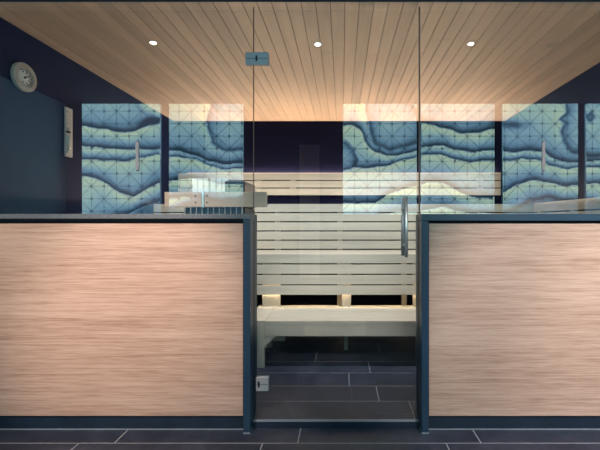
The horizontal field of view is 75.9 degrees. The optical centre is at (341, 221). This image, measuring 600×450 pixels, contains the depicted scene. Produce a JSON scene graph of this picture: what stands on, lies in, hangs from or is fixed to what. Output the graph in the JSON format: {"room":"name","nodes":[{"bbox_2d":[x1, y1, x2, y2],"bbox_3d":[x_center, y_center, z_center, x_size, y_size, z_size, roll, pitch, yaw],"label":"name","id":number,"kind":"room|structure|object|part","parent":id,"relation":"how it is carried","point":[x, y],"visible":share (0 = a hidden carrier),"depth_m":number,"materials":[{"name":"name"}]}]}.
{"room":"sauna","nodes":[
{"label":"sauna","id":0,"kind":"room"},
{"bbox_2d":[0,17,173,213],"bbox_3d":[-1.915,-0.028,3.180,0.070,2.200,2.180,0,0,0],"label":"wall","id":1,"kind":"structure","parent":0,"point":[122,162],"depth_m":2.67,"materials":[{"name":"paint"}]},
{"bbox_2d":[10,62,36,91],"bbox_3d":[-1.866,-0.848,2.242,0.028,0.166,0.166,0,0,0],"label":"thermometer","id":2,"kind":"object","parent":1,"relation":"attached to","point":[23,77],"visible":1,"depth_m":2.23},
{"bbox_2d":[64,107,72,157],"bbox_3d":[-1.864,-0.613,2.615,0.032,0.335,0.066,0,0,0],"label":"timer","id":3,"kind":"object","parent":1,"relation":"attached to","point":[68,113],"visible":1,"depth_m":2.60,"materials":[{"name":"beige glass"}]},
{"bbox_2d":[0,2,599,120],"bbox_3d":[-0.030,-1.153,3.110,3.839,0.050,2.320,0,0,0],"label":"ceiling","id":4,"kind":"structure","parent":0,"point":[365,67],"depth_m":2.52,"materials":[{"name":"brown wood"}]},
{"bbox_2d":[545,42,558,47],"bbox_3d":[1.335,-1.126,2.428,0.080,0.004,0.080,0,0,0],"label":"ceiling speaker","id":5,"kind":"object","parent":4,"relation":"attached to","point":[551,44],"visible":1,"depth_m":2.42},
{"bbox_2d":[0,336,599,449],"bbox_3d":[0.380,1.079,1.820,7.440,0.086,4.900,0,0,0],"label":"floor","id":6,"kind":"structure","parent":0,"point":[311,377],"depth_m":2.01,"materials":[{"name":"tile"}]},
{"bbox_2d":[184,178,254,213],"bbox_3d":[-0.767,0.385,2.425,0.365,1.302,0.290,0,0,0],"label":"heater","id":7,"kind":"object","parent":6,"relation":"on","point":[198,184],"visible":0.22,"depth_m":2.30,"materials":[{"name":"metal"}]},
{"bbox_2d":[165,191,266,207],"bbox_3d":[-0.732,-0.131,2.256,0.592,0.094,0.096,0,0,0],"label":"guard rail","id":8,"kind":"object","parent":7,"relation":"attached to","point":[203,199],"visible":1,"depth_m":2.21,"materials":[{"name":"brown wood"}]},
{"bbox_2d":[257,250,415,306],"bbox_3d":[0.020,0.648,3.353,3.560,0.775,0.466,0,0,0],"label":"bench","id":9,"kind":"object","parent":6,"relation":"on","point":[271,268],"visible":0.25,"depth_m":3.12,"materials":[{"name":"white wood"}]},
{"bbox_3d":[-0.587,0.494,3.179,0.146,0.413,0.034,0,0,0],"label":"post","id":10,"kind":"part","parent":9,"relation":"part of","materials":[{"name":"beige wood"}]},
{"bbox_3d":[0.020,0.274,3.367,3.560,0.026,0.440,0,0,0],"label":"seat","id":11,"kind":"part","parent":9,"relation":"part of","materials":[{"name":"beige wood"}]},
{"bbox_3d":[0.037,0.494,3.179,0.074,0.413,0.034,0,0,0],"label":"post","id":12,"kind":"part","parent":9,"relation":"part of","materials":[{"name":"beige wood"}]},
{"bbox_3d":[0.627,0.494,3.179,0.074,0.413,0.034,0,0,0],"label":"post","id":13,"kind":"part","parent":9,"relation":"part of","materials":[{"name":"beige wood"}]},
{"bbox_2d":[257,305,415,367],"bbox_3d":[0.550,0.869,2.967,2.500,0.335,0.516,0,0,0],"label":"bench","id":14,"kind":"object","parent":6,"relation":"on","point":[273,323],"visible":0.6,"depth_m":2.71,"materials":[{"name":"beige wood"}]},
{"bbox_3d":[-0.597,0.883,2.727,0.087,0.306,0.034,0,0,0],"label":"leg","id":15,"kind":"part","parent":14,"relation":"part of","materials":[{"name":"beige wood"}]},
{"bbox_3d":[-0.610,0.883,3.167,0.060,0.306,0.034,0,0,0],"label":"leg","id":16,"kind":"part","parent":14,"relation":"part of","materials":[{"name":"beige wood"}]},
{"bbox_3d":[-0.487,0.809,2.845,0.132,0.153,0.030,0,0,0],"label":"cross rail","id":17,"kind":"part","parent":14,"relation":"part of","materials":[{"name":"beige wood"}]},
{"bbox_3d":[0.625,0.716,2.969,2.351,0.028,0.508,0,0,0],"label":"seat","id":18,"kind":"part","parent":14,"relation":"part of","materials":[{"name":"beige wood"}]},
{"bbox_3d":[0.032,0.883,3.102,0.034,0.306,0.034,0,0,0],"label":"leg","id":19,"kind":"part","parent":14,"relation":"part of","materials":[{"name":"beige wood"}]},
{"bbox_2d":[154,204,533,304],"bbox_3d":[0.020,0.426,3.894,3.560,1.219,0.659,0,0,0],"label":"bench","id":20,"kind":"object","parent":6,"relation":"on","point":[281,211],"visible":0.48,"depth_m":3.56,"materials":[{"name":"white wood"}]},
{"bbox_3d":[-0.607,0.448,3.610,0.050,1.177,0.034,0,0,0],"label":"post","id":21,"kind":"part","parent":20,"relation":"part of","materials":[{"name":"beige wood"}]},
{"bbox_3d":[-0.020,0.448,3.610,0.050,1.177,0.034,0,0,0],"label":"post","id":22,"kind":"part","parent":20,"relation":"part of","materials":[{"name":"beige wood"}]},
{"bbox_3d":[0.585,0.448,3.610,0.050,1.177,0.034,0,0,0],"label":"post","id":23,"kind":"part","parent":20,"relation":"part of","materials":[{"name":"beige wood"}]},
{"bbox_2d":[0,0,599,433],"bbox_3d":[-0.030,-0.178,2.011,3.839,2.500,0.162,0,0,0],"label":"wall","id":24,"kind":"structure","parent":0,"point":[249,221],"depth_m":1.94,"materials":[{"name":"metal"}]},
{"bbox_2d":[0,224,242,415],"bbox_3d":[-1.228,0.500,1.967,1.441,0.985,0.022,0,0,0],"label":"wall panel","id":25,"kind":"object","parent":24,"relation":"attached to","point":[96,319],"visible":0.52,"depth_m":1.96,"materials":[{"name":"brown wood"}]},
{"bbox_2d":[0,416,242,429],"bbox_3d":[-1.226,1.035,1.973,1.448,0.074,0.010,0,0,0],"label":"baseboard","id":26,"kind":"structure","parent":24,"relation":"attached to","point":[6,422],"depth_m":1.97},
{"bbox_3d":[-1.225,-0.011,2.021,1.450,0.010,0.137,0,0,0],"label":"rail","id":27,"kind":"part","parent":24,"relation":"part of","materials":[{"name":"metal"}]},
{"bbox_2d":[245,7,419,390],"bbox_3d":[-0.048,-0.048,2.004,0.910,2.153,0.123,0,0,0],"label":"door","id":28,"kind":"structure","parent":24,"relation":"in","point":[253,58],"depth_m":1.99,"materials":[{"name":"clear glass"}]},
{"bbox_2d":[253,419,418,427],"bbox_3d":[-0.031,1.054,1.996,0.868,0.037,0.020,0,0,0],"label":"trim","id":29,"kind":"structure","parent":24,"relation":"attached to","point":[257,423],"depth_m":1.99,"materials":[{"name":"black metal"}]},
{"bbox_3d":[1.146,-0.024,2.011,1.486,0.035,0.158,0,0,0],"label":"rail","id":30,"kind":"part","parent":24,"relation":"part of","materials":[{"name":"metal"}]},
{"bbox_2d":[429,224,599,415],"bbox_3d":[1.166,0.500,1.967,1.442,0.985,0.022,0,0,0],"label":"wall panel","id":31,"kind":"object","parent":24,"relation":"attached to","point":[514,309],"visible":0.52,"depth_m":1.96,"materials":[{"name":"brown wood"}]},
{"bbox_2d":[429,416,599,429],"bbox_3d":[1.165,1.035,1.973,1.449,0.074,0.010,0,0,0],"label":"baseboard","id":32,"kind":"structure","parent":24,"relation":"attached to","point":[435,422],"depth_m":1.97,"materials":[{"name":"black metal"}]},
{"bbox_2d":[174,120,504,306],"bbox_3d":[-0.030,-0.053,4.310,3.839,2.250,0.080,0,0,0],"label":"wall","id":33,"kind":"structure","parent":0,"point":[309,146],"depth_m":4.27,"materials":[{"name":"blue tile"}]},
{"bbox_2d":[178,173,500,194],"bbox_3d":[-0.028,-0.418,4.231,3.545,0.245,0.073,0,0,0],"label":"backrest","id":34,"kind":"object","parent":33,"relation":"attached to","point":[292,187],"visible":0.9,"depth_m":4.20,"materials":[{"name":"white wood"}]},
{"bbox_2d":[505,62,599,212],"bbox_3d":[1.854,-0.028,3.180,0.070,2.200,2.180,0,0,0],"label":"wall","id":35,"kind":"structure","parent":0,"point":[552,145],"depth_m":3.23,"materials":[{"name":"blue tile"}]},
{"bbox_2d":[534,197,599,213],"bbox_3d":[1.796,-0.043,2.840,0.045,0.259,1.380,0,0,0],"label":"backrest","id":36,"kind":"object","parent":35,"relation":"attached to","point":[574,205],"visible":0.49,"depth_m":2.97,"materials":[{"name":"beige wood"}]}
]}

